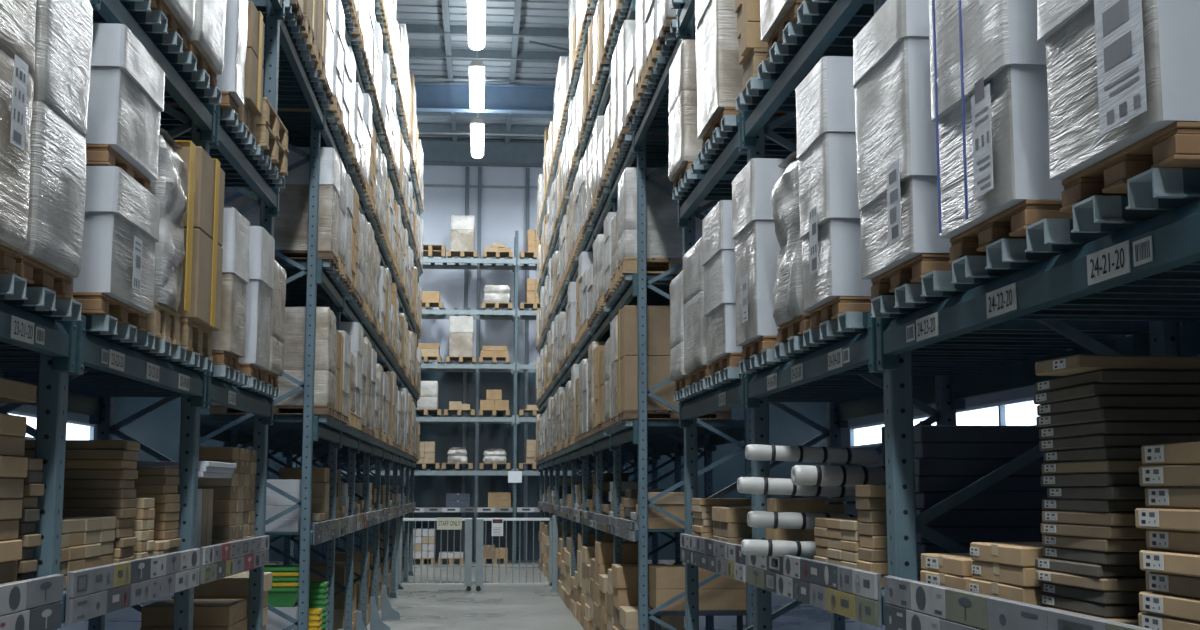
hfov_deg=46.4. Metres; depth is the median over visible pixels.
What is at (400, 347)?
load
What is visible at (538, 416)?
load
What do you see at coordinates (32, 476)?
cardboard box
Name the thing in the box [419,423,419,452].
load
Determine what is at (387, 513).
display strip
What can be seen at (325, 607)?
plastic tub
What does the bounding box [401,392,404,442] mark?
load
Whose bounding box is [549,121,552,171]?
load
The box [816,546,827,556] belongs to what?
cardboard box
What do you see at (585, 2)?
load
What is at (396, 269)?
wooden pallet
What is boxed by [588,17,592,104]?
load
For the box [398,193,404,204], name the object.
wooden pallet
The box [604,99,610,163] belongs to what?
load
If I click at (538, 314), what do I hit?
load
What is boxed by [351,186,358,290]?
load
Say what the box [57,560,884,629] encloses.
floor
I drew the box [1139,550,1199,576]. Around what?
cardboard box
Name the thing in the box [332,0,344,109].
load
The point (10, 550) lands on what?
cardboard box
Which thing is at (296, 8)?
wooden pallet
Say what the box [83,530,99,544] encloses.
cardboard box
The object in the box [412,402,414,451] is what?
load
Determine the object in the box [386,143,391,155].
wooden pallet
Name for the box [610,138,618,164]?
wooden pallet
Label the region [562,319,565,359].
load
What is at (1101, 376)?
cardboard box
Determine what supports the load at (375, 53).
on the wooden pallet at (372, 88)
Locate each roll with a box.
[737,477,855,497]
[741,539,817,557]
[745,444,878,464]
[747,511,857,529]
[791,465,885,486]
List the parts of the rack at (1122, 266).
display strip, location plate, location plate, location plate, display strip, location plate, location plate, location plate, display strip, location plate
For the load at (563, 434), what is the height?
0.816 m
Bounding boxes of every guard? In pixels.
[356,611,365,629]
[370,597,390,629]
[381,586,399,618]
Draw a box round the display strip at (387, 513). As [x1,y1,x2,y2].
[382,508,391,521]
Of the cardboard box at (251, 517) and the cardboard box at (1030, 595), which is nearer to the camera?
the cardboard box at (1030, 595)
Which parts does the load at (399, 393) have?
lid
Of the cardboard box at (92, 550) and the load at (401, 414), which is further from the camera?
the load at (401, 414)
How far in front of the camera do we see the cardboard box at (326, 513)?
13.23 m
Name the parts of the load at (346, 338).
lid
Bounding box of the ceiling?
[396,0,568,140]
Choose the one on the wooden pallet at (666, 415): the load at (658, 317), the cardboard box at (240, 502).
the load at (658, 317)
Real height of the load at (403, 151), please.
0.917 m
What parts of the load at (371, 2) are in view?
lid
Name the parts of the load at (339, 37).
lid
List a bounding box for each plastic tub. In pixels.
[264,565,298,571]
[267,587,298,606]
[272,572,298,577]
[272,577,298,582]
[272,582,298,587]
[308,608,322,615]
[308,614,321,621]
[308,620,321,628]
[309,582,328,588]
[309,587,327,594]
[309,593,327,600]
[309,599,327,606]
[309,605,327,612]
[320,611,327,618]
[320,616,327,624]
[320,622,327,629]
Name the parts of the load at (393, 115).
lid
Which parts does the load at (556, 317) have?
lid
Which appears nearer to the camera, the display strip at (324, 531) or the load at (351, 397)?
the display strip at (324, 531)
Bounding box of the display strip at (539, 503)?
[538,501,541,509]
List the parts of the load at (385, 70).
lid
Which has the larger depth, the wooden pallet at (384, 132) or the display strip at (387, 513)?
the display strip at (387, 513)
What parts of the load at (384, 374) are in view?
lid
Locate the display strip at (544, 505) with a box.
[542,502,546,511]
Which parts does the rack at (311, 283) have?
foot plate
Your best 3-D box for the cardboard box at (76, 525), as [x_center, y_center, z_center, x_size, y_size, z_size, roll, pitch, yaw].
[-2.003,0.779,5.172,0.140,0.048,0.195,0,-7,-3]
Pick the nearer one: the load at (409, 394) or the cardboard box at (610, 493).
the cardboard box at (610, 493)
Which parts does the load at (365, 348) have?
lid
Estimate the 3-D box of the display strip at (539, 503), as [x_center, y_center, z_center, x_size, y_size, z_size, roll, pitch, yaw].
[-1.347,4.322,31.730,0.025,0.180,2.190,1,-7,-5]
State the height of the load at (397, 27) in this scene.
0.731 m
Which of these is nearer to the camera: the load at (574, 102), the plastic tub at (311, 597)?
the plastic tub at (311, 597)
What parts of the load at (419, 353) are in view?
lid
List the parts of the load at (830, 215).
lid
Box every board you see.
[137,461,236,467]
[137,466,233,472]
[177,472,231,477]
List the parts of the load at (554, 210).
lid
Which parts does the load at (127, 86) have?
lid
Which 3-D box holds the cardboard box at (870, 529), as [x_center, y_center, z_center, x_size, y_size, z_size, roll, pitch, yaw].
[1.134,0.799,5.231,0.300,0.046,0.185,1,-7,-5]
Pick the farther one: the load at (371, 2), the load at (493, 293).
the load at (493, 293)
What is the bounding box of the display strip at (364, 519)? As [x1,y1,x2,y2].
[357,512,371,530]
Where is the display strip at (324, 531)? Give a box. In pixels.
[313,519,338,544]
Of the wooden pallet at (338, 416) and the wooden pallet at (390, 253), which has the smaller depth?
the wooden pallet at (338, 416)
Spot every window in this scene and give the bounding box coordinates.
[8,411,36,439]
[66,420,94,439]
[850,422,883,447]
[913,414,935,424]
[956,402,999,425]
[999,397,1037,425]
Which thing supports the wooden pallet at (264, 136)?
on the rack at (77, 363)
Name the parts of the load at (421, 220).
lid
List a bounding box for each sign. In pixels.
[437,518,461,529]
[492,518,502,535]
[508,471,521,482]
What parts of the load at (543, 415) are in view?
lid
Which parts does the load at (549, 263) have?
lid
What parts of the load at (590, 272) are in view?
lid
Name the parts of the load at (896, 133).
lid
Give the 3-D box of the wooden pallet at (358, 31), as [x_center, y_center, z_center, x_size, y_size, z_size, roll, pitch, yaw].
[-2.991,-2.930,14.636,1.000,0.144,0.580,1,-7,-5]
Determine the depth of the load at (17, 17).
4.04 m
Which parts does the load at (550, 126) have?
lid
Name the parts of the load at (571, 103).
lid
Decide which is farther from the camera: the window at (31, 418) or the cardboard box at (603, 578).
the window at (31, 418)
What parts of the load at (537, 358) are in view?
lid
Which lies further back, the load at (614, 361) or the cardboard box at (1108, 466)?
the load at (614, 361)
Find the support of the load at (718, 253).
on the wooden pallet
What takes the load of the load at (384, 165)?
on the wooden pallet at (384, 235)
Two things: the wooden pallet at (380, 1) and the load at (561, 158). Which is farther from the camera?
the load at (561, 158)
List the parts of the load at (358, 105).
lid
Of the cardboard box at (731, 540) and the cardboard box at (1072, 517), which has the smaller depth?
the cardboard box at (1072, 517)
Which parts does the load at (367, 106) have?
lid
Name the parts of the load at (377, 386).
lid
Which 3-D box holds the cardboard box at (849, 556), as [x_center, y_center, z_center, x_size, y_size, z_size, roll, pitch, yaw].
[1.111,0.937,5.433,0.300,0.038,0.210,1,-7,-5]
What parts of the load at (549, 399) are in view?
lid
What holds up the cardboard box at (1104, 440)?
on the cardboard box at (1107, 453)
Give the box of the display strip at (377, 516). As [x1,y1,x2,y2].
[371,509,382,525]
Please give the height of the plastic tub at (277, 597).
0.160 m
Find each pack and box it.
[248,480,300,491]
[265,519,299,531]
[266,492,300,505]
[266,506,300,518]
[914,425,1045,442]
[914,442,1043,458]
[915,459,1069,475]
[915,476,1156,491]
[915,492,1064,508]
[917,543,970,558]
[917,559,922,575]
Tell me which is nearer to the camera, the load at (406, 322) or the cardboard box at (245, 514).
the cardboard box at (245, 514)
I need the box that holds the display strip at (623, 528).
[610,516,635,541]
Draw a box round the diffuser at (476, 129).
[471,124,482,157]
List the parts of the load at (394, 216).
lid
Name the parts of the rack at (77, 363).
location plate, display strip, location plate, display strip, location plate, location plate, pale panel, pale panel, pale panel, location plate, display strip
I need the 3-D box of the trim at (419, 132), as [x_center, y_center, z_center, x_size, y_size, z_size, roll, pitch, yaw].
[-2.865,-4.460,34.492,18.900,0.069,0.069,1,-7,-5]
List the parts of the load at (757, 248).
lid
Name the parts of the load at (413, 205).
lid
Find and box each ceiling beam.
[406,24,568,37]
[409,48,568,60]
[529,41,568,51]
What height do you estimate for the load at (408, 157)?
0.966 m
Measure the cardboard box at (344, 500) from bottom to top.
0.139 m
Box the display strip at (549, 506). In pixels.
[547,503,553,513]
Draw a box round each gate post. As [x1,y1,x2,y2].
[396,516,400,591]
[549,516,557,590]
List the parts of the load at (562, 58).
lid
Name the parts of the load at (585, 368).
lid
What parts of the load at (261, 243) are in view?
lid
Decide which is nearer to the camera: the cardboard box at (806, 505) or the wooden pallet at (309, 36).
the cardboard box at (806, 505)
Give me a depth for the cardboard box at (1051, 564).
3.33 m
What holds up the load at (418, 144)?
on the wooden pallet
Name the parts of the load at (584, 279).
lid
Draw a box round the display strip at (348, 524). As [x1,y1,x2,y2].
[338,515,357,536]
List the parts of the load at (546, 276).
lid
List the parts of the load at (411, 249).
lid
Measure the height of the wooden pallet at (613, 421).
0.075 m
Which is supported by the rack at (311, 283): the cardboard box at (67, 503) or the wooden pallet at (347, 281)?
the wooden pallet at (347, 281)
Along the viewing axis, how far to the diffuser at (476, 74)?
27.27 m
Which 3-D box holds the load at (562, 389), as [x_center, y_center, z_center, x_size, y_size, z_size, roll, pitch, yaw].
[-0.222,1.694,23.580,0.996,0.911,0.634,1,-7,-5]
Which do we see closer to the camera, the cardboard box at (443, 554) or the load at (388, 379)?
the load at (388, 379)
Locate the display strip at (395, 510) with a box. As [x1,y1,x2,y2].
[391,506,398,518]
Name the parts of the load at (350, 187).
lid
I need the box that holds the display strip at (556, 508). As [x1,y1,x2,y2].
[553,504,559,515]
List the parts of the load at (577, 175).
lid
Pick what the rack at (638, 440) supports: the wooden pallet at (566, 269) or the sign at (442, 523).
the wooden pallet at (566, 269)
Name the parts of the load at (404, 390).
lid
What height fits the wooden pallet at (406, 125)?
0.144 m
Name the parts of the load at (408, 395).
lid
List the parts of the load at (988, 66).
lid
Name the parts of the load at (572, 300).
lid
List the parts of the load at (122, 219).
lid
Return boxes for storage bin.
[266,604,297,629]
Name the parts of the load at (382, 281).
lid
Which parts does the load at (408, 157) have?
lid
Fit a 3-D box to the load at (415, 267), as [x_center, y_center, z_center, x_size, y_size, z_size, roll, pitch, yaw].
[-4.143,-0.459,27.963,0.987,0.976,0.612,1,-7,-5]
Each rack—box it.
[0,0,284,629]
[199,0,422,629]
[290,231,624,564]
[536,0,752,629]
[671,0,1199,629]
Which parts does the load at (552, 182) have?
lid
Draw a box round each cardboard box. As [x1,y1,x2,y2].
[0,377,36,402]
[0,413,26,436]
[0,435,24,456]
[0,456,27,477]
[0,477,23,497]
[0,498,21,519]
[0,519,18,540]
[0,540,21,562]
[0,561,17,582]
[14,534,40,547]
[16,572,33,580]
[17,547,33,560]
[17,559,36,573]
[18,509,39,521]
[18,521,34,534]
[21,496,37,508]
[23,450,137,459]
[23,471,42,482]
[23,484,43,495]
[24,440,139,450]
[24,479,134,488]
[27,458,42,470]
[60,548,68,561]
[60,562,66,574]
[61,534,68,547]
[62,508,135,517]
[62,518,101,531]
[62,519,84,532]
[62,520,69,533]
[63,489,135,498]
[63,499,136,508]
[63,576,65,589]
[64,469,137,478]
[65,460,136,469]
[66,532,83,546]
[66,545,85,560]
[66,559,84,574]
[67,517,115,529]
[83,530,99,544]
[84,556,99,568]
[85,543,100,557]
[99,529,114,542]
[99,554,112,565]
[100,542,113,555]
[111,537,136,547]
[112,547,133,557]
[113,556,133,562]
[115,527,132,537]
[116,518,132,527]
[126,498,149,508]
[129,476,178,484]
[132,509,148,518]
[132,519,147,529]
[132,530,147,540]
[133,541,146,551]
[133,552,146,559]
[134,485,177,493]
[136,467,178,475]
[136,494,179,502]
[140,618,246,629]
[141,599,246,626]
[145,508,154,518]
[145,551,152,556]
[146,540,153,550]
[147,519,153,529]
[147,529,153,539]
[149,498,154,507]
[152,541,163,550]
[153,520,178,530]
[153,529,178,539]
[153,551,162,555]
[154,503,179,511]
[154,512,178,521]
[154,540,169,549]
[166,538,180,547]
[168,547,176,552]
[172,591,267,613]
[194,572,271,595]
[198,473,238,485]
[198,486,236,498]
[199,447,238,459]
[199,460,238,472]
[212,512,236,525]
[212,525,236,538]
[212,539,236,544]
[213,499,236,512]
[236,499,243,511]
[236,512,242,524]
[236,525,242,537]
[237,448,245,460]
[237,461,244,473]
[237,486,243,498]
[238,474,244,485]
[241,524,247,536]
[242,486,249,498]
[243,499,249,511]
[243,511,248,523]
[244,461,249,473]
[244,474,249,485]
[245,449,249,461]
[246,607,267,628]
[248,511,254,523]
[248,523,253,535]
[249,474,254,485]
[249,487,254,498]
[250,450,256,461]
[250,462,256,473]
[250,499,254,510]
[279,468,329,482]
[311,483,329,496]
[311,497,328,511]
[311,512,328,521]
[311,513,324,520]
[311,521,321,528]
[336,483,341,496]
[336,497,339,509]
[336,510,340,518]
[337,469,340,482]
[340,496,348,508]
[340,506,344,514]
[342,483,347,495]
[413,528,423,535]
[413,536,422,543]
[413,544,420,550]
[413,551,420,557]
[417,343,439,350]
[421,349,439,355]
[422,291,439,301]
[422,536,435,543]
[422,543,435,550]
[422,550,435,557]
[423,528,435,535]
[439,552,462,557]
[446,493,469,500]
[446,501,469,507]
[449,401,461,408]
[462,404,469,408]
[480,400,493,409]
[481,351,507,356]
[482,346,506,350]
[483,545,494,557]
[485,247,497,250]
[486,390,501,400]
[488,492,510,499]
[488,500,510,507]
[491,243,503,247]
[494,400,508,409]
[495,547,507,557]
[498,248,510,250]
[526,405,538,409]
[593,602,600,626]
[595,541,637,563]
[595,561,611,583]
[595,582,600,605]
[599,574,607,592]
[601,591,605,608]
[601,605,606,623]
[601,620,606,629]
[604,504,610,512]
[606,591,613,616]
[607,614,613,629]
[608,569,612,593]
[609,492,612,501]
[610,482,650,491]
[612,564,665,587]
[613,586,648,609]
[615,607,621,629]
[619,606,683,629]
[620,510,625,517]
[623,498,637,506]
[624,507,635,516]
[625,489,672,497]
[631,512,637,519]
[636,504,683,516]
[648,492,683,504]
[648,517,684,528]
[649,565,745,588]
[649,586,745,610]
[692,498,750,504]
[692,505,749,511]
[692,525,712,532]
[692,532,712,538]
[693,512,711,518]
[694,518,713,525]
[712,507,751,522]
[713,521,751,537]
[713,535,751,544]
[766,528,816,541]
[767,498,844,514]
[814,527,827,537]
[814,556,827,562]
[815,517,857,527]
[815,537,828,547]
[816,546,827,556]
[826,519,857,528]
[827,528,841,539]
[827,548,841,559]
[828,538,841,549]
[828,558,842,564]
[840,520,858,530]
[841,530,859,541]
[841,540,862,551]
[841,550,858,562]
[841,561,856,568]
[855,485,885,496]
[856,497,885,509]
[857,510,886,522]
[857,560,887,574]
[858,522,886,535]
[858,548,887,561]
[859,535,886,548]
[881,575,887,587]
[920,570,974,591]
[921,553,973,576]
[969,579,1049,606]
[970,542,1045,566]
[972,560,1041,586]
[1033,383,1199,404]
[1035,354,1199,375]
[1035,370,1199,392]
[1035,558,1146,577]
[1035,570,1146,590]
[1036,408,1199,426]
[1037,396,1199,415]
[1039,421,1199,438]
[1039,434,1199,450]
[1039,593,1140,617]
[1041,474,1140,485]
[1041,523,1146,538]
[1041,582,1149,604]
[1042,460,1162,473]
[1042,499,1155,511]
[1042,511,1135,525]
[1042,534,1151,551]
[1043,447,1141,462]
[1043,546,1139,564]
[1047,487,1145,498]
[1047,607,1138,625]
[1135,508,1199,531]
[1138,612,1199,629]
[1139,464,1199,485]
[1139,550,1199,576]
[1139,592,1199,621]
[1141,442,1199,464]
[1145,487,1199,508]
[1145,571,1199,598]
[1146,529,1199,553]
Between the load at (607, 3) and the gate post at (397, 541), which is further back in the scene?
the gate post at (397, 541)
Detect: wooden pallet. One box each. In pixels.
[0,245,16,274]
[14,255,73,299]
[73,292,146,331]
[86,144,150,191]
[144,301,180,345]
[150,0,156,7]
[150,0,187,48]
[167,91,239,118]
[179,318,212,359]
[183,40,216,85]
[209,405,335,417]
[212,351,239,370]
[238,102,255,136]
[238,410,342,420]
[239,363,264,381]
[255,97,288,152]
[255,121,287,175]
[263,371,278,387]
[275,250,338,268]
[277,94,342,126]
[290,0,305,29]
[302,14,316,57]
[311,42,325,82]
[322,76,333,103]
[335,255,345,278]
[338,121,348,143]
[340,414,348,423]
[343,274,351,288]
[346,132,354,159]
[346,411,355,427]
[348,157,361,176]
[349,0,357,26]
[349,285,358,299]
[350,20,363,50]
[354,414,360,429]
[356,294,363,307]
[358,424,365,432]
[359,172,365,188]
[360,48,368,68]
[361,295,368,314]
[363,427,370,434]
[364,178,370,200]
[365,305,373,322]
[366,67,372,84]
[367,84,377,102]
[368,193,375,213]
[368,429,374,436]
[372,212,379,223]
[372,317,377,328]
[373,426,378,438]
[375,101,381,116]
[375,318,380,334]
[377,220,382,233]
[378,330,384,340]
[379,0,383,11]
[379,113,384,129]
[380,129,388,143]
[380,225,386,243]
[381,431,385,442]
[382,7,386,27]
[382,23,390,46]
[383,331,387,345]
[385,236,389,251]
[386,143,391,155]
[387,435,392,445]
[388,244,392,258]
[389,38,393,60]
[389,166,397,177]
[390,147,394,165]
[391,69,398,88]
[391,252,395,267]
[392,58,395,73]
[394,260,398,273]
[396,174,399,186]
[397,87,401,100]
[397,266,400,279]
[397,355,401,366]
[398,180,401,194]
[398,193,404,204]
[399,108,405,123]
[399,274,402,286]
[400,93,403,111]
[403,198,406,212]
[405,118,407,133]
[407,128,409,142]
[413,557,435,563]
[416,409,441,416]
[416,463,439,468]
[422,302,443,308]
[422,356,441,363]
[423,245,445,250]
[423,250,445,257]
[438,556,463,563]
[442,463,472,468]
[444,409,474,416]
[446,356,475,363]
[447,251,477,257]
[479,356,509,363]
[479,409,509,416]
[479,463,509,468]
[482,302,511,309]
[483,251,512,258]
[483,558,507,563]
[518,410,538,416]
[518,463,535,468]
[519,303,539,309]
[520,252,537,258]
[549,167,554,180]
[554,291,558,303]
[555,138,560,152]
[557,126,561,141]
[557,204,560,218]
[559,197,563,210]
[559,278,562,290]
[560,117,563,130]
[562,102,567,119]
[562,186,566,201]
[562,271,566,284]
[564,437,569,447]
[565,263,569,276]
[567,343,572,356]
[568,80,572,93]
[568,169,572,180]
[568,255,572,269]
[570,343,576,351]
[570,433,575,444]
[571,62,579,79]
[571,151,579,169]
[571,246,576,261]
[574,331,579,345]
[575,39,580,62]
[575,141,580,156]
[575,235,580,252]
[578,122,583,143]
[578,225,583,243]
[578,325,583,340]
[579,22,584,45]
[582,8,592,28]
[582,113,592,130]
[582,220,589,233]
[582,318,589,334]
[582,431,588,438]
[587,94,594,113]
[587,206,594,221]
[587,315,594,326]
[587,429,592,436]
[591,426,598,434]
[592,71,598,97]
[592,187,598,209]
[592,307,598,319]
[597,57,609,79]
[597,179,609,197]
[597,293,605,311]
[597,423,605,431]
[603,33,612,56]
[603,155,612,180]
[603,288,612,301]
[604,419,610,428]
[609,10,618,35]
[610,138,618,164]
[610,270,618,292]
[610,415,705,425]
[616,0,623,11]
[616,126,668,147]
[616,257,682,282]
[617,411,731,421]
[626,100,638,125]
[634,68,647,102]
[644,39,659,78]
[655,16,694,50]
[673,161,692,188]
[674,375,688,391]
[688,365,711,384]
[702,107,788,149]
[711,353,741,374]
[741,336,776,359]
[742,48,769,92]
[766,0,803,57]
[776,314,811,343]
[809,296,870,328]
[870,253,951,300]
[948,199,1072,264]
[1060,121,1199,212]
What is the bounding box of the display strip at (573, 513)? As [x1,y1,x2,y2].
[569,508,579,522]
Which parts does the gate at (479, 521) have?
rail, rail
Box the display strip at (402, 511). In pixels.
[399,505,405,515]
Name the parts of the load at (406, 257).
lid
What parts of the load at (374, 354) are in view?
lid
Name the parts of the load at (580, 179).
lid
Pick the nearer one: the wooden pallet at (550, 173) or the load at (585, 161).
the load at (585, 161)
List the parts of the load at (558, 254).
lid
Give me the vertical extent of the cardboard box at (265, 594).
0.114 m
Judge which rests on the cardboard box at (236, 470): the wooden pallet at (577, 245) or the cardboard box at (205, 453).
the cardboard box at (205, 453)
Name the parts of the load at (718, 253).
lid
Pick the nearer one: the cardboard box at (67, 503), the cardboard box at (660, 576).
the cardboard box at (67, 503)
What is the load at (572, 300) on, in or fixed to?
on the wooden pallet at (569, 347)
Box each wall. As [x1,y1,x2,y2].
[2,403,96,439]
[418,165,543,363]
[841,335,1199,514]
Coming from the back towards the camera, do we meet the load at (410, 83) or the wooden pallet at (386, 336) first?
the load at (410, 83)
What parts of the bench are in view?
leg, leg, leg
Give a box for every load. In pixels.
[0,0,36,250]
[15,0,92,277]
[73,166,159,312]
[85,23,164,179]
[150,128,195,312]
[163,0,194,32]
[174,146,224,330]
[186,0,226,74]
[211,207,249,357]
[211,307,335,407]
[216,0,247,104]
[224,147,340,258]
[238,226,274,369]
[245,1,264,116]
[264,260,285,375]
[298,0,302,12]
[303,0,316,38]
[316,0,325,62]
[325,0,334,90]
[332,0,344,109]
[333,330,342,412]
[338,158,346,262]
[339,331,350,415]
[340,322,362,415]
[342,39,350,133]
[345,174,353,279]
[348,46,355,142]
[348,352,355,412]
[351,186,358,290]
[354,82,362,165]
[357,0,363,32]
[357,211,363,298]
[360,118,366,178]
[360,341,367,425]
[361,214,368,299]
[362,93,371,186]
[363,0,368,58]
[363,337,371,427]
[367,222,373,308]
[368,0,374,73]
[370,124,375,199]
[370,348,376,430]
[372,35,377,92]
[372,240,377,319]
[373,22,382,108]
[374,144,378,211]
[374,377,379,426]
[376,140,382,221]
[376,242,380,319]
[376,364,382,434]
[379,266,385,332]
[381,53,389,134]
[381,153,386,230]
[382,372,386,431]
[383,371,395,441]
[384,275,388,334]
[385,268,390,342]
[385,372,392,435]
[386,0,390,31]
[386,177,390,240]
[386,376,389,437]
[388,83,391,146]
[389,184,393,246]
[390,0,394,46]
[390,305,394,349]
[391,84,395,152]
[391,283,396,352]
[392,211,396,254]
[393,0,396,65]
[394,118,397,169]
[394,200,398,262]
[394,385,397,442]
[395,21,399,76]
[396,299,398,356]
[397,120,399,179]
[397,204,400,268]
[397,391,400,444]
[398,23,406,111]
[399,26,403,99]
[399,41,401,91]
[399,130,402,183]
[399,313,405,367]
[399,316,403,365]
[399,321,401,355]
[399,388,407,447]
[400,222,403,276]
[400,394,402,445]
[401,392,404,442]
[402,141,404,197]
[403,227,405,286]
[404,144,406,199]
[405,36,408,122]
[405,229,407,287]
[406,150,409,207]
[406,322,407,365]
[406,395,409,448]
[407,255,409,294]
[407,330,409,373]
[408,69,410,132]
[408,184,411,219]
[408,246,411,298]
[408,393,410,445]
[409,181,412,226]
[409,331,413,376]
[409,343,411,376]
[410,72,414,152]
[410,83,411,146]
[410,396,412,447]
[411,249,413,302]
[412,200,414,234]
[412,267,414,312]
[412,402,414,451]
[413,198,415,241]
[413,333,416,384]
[413,337,414,382]
[414,89,415,161]
[414,268,416,311]
[414,406,415,452]
[415,116,416,171]
[415,267,417,316]
[415,425,416,453]
[416,127,417,172]
[416,209,418,245]
[416,213,416,242]
[416,359,417,387]
[416,381,438,408]
[416,422,418,451]
[417,216,420,257]
[417,282,419,323]
[417,348,421,389]
[417,442,435,462]
[418,139,421,191]
[418,144,419,182]
[418,361,419,389]
[419,291,420,327]
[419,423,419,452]
[420,219,423,268]
[420,287,422,321]
[421,165,422,193]
[422,149,423,198]
[447,447,467,462]
[449,316,473,355]
[451,215,474,250]
[483,284,510,302]
[483,449,506,462]
[525,440,535,462]
[526,279,538,302]
[527,230,539,251]
[536,253,537,285]
[536,309,538,345]
[536,357,539,400]
[536,414,541,457]
[537,176,538,225]
[537,314,538,337]
[537,362,539,398]
[537,420,538,457]
[538,175,539,221]
[538,245,540,278]
[538,369,539,395]
[538,430,539,456]
[539,174,543,212]
[539,250,540,277]
[539,309,540,334]
[539,417,541,455]
[540,286,544,329]
[540,349,542,390]
[541,235,541,267]
[541,355,542,391]
[541,419,542,455]
[542,157,543,200]
[542,220,543,267]
[542,413,544,454]
[543,288,544,327]
[543,345,546,386]
[544,128,548,193]
[544,215,546,260]
[544,411,546,449]
[545,225,546,253]
[545,276,547,318]
[545,356,546,386]
[546,140,549,184]
[546,330,550,379]
[546,407,547,451]
[547,196,548,246]
[547,278,548,313]
[548,259,550,312]
[548,397,551,451]
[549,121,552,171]
[549,191,550,242]
[550,321,553,373]
[550,397,553,446]
[551,122,553,161]
[551,182,553,235]
[551,254,553,303]
[552,391,556,448]
[553,90,555,152]
[553,179,555,224]
[553,251,557,298]
[553,341,554,373]
[554,315,558,370]
[554,399,556,448]
[555,72,557,139]
[555,176,558,221]
[555,258,557,293]
[556,387,564,442]
[557,56,568,129]
[557,250,559,287]
[557,312,565,363]
[558,152,561,203]
[559,224,562,280]
[559,327,561,363]
[559,392,564,440]
[560,61,564,120]
[560,150,562,199]
[562,215,566,272]
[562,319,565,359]
[562,398,564,443]
[563,58,568,107]
[563,135,565,188]
[565,303,568,354]
[565,381,570,437]
[566,122,568,182]
[566,204,568,264]
[568,100,573,171]
[568,191,571,259]
[568,282,576,344]
[568,387,570,440]
[569,0,575,84]
[571,182,575,249]
[571,364,578,433]
[572,14,575,70]
[572,95,575,156]
[575,170,578,238]
[575,377,578,436]
[576,0,579,47]
[576,85,579,147]
[576,277,579,332]
[578,157,583,230]
[578,251,592,328]
[579,0,582,32]
[579,67,582,131]
[579,359,587,434]
[582,270,587,321]
[582,363,588,432]
[583,0,589,20]
[583,44,587,122]
[583,149,588,225]
[587,137,592,213]
[587,265,592,319]
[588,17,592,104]
[588,342,605,429]
[592,0,603,82]
[593,116,604,194]
[593,234,603,311]
[593,346,604,426]
[597,350,604,424]
[598,5,604,69]
[598,126,604,187]
[598,238,604,297]
[603,212,615,292]
[604,0,610,46]
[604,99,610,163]
[605,337,610,420]
[610,315,618,417]
[611,0,616,23]
[611,43,618,148]
[611,209,661,276]
[617,20,664,137]
[617,167,715,265]
[618,305,730,413]
[626,33,635,114]
[635,0,646,83]
[645,0,657,57]
[657,0,694,36]
[668,39,702,180]
[670,270,688,380]
[682,237,712,373]
[695,0,742,138]
[702,200,742,361]
[732,158,784,345]
[735,0,767,64]
[760,0,795,41]
[771,150,810,326]
[795,56,871,310]
[853,0,950,279]
[929,0,1063,238]
[1037,0,1199,179]
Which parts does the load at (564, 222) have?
lid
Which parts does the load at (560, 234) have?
lid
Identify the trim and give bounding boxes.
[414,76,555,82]
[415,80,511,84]
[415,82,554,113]
[416,111,552,118]
[417,124,548,133]
[418,131,543,136]
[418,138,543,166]
[423,184,536,188]
[442,0,456,141]
[461,167,468,559]
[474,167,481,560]
[505,0,521,142]
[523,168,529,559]
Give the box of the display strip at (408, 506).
[405,504,410,513]
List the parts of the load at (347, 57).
lid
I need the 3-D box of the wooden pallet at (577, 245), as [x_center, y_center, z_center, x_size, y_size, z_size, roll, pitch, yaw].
[0.168,-0.971,19.293,1.000,0.144,0.580,1,-7,-5]
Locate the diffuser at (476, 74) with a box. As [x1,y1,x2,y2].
[470,68,483,111]
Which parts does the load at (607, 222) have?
lid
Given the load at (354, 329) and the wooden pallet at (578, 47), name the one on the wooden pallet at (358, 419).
the load at (354, 329)
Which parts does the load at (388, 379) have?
lid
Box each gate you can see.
[398,518,471,590]
[476,518,551,590]
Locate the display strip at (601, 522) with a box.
[593,513,611,532]
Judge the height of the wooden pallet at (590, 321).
0.075 m
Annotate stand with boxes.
[825,421,930,503]
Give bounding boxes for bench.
[648,606,746,629]
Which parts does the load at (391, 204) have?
lid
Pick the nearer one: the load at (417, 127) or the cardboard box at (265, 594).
the cardboard box at (265, 594)
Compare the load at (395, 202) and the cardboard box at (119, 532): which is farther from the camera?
the load at (395, 202)
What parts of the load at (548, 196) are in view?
lid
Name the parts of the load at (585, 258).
lid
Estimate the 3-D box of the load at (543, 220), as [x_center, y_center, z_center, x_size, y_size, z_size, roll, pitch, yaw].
[-0.745,-1.525,30.181,0.987,1.037,0.627,1,-7,-5]
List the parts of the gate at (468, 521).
rail, rail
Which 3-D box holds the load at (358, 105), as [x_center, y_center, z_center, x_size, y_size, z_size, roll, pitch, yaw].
[-2.991,-1.965,14.515,1.003,0.786,0.604,1,-7,-5]
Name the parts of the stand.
arm, arm, post, post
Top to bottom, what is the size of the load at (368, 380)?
1.036 m
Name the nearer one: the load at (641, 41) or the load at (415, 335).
the load at (641, 41)
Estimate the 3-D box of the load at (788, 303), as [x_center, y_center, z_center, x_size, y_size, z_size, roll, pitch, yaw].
[1.254,-0.336,5.983,1.008,0.738,0.557,1,-7,-5]
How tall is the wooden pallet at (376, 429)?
0.144 m
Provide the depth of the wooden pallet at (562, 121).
23.38 m
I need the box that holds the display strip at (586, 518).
[579,510,592,526]
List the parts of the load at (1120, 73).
lid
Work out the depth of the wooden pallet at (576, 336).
19.04 m
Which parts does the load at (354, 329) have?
lid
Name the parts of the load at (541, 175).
lid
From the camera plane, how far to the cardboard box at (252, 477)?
8.63 m
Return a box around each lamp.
[466,0,485,49]
[468,50,485,111]
[470,112,484,157]
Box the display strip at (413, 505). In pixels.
[410,503,415,511]
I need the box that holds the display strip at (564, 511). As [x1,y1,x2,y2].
[560,506,568,518]

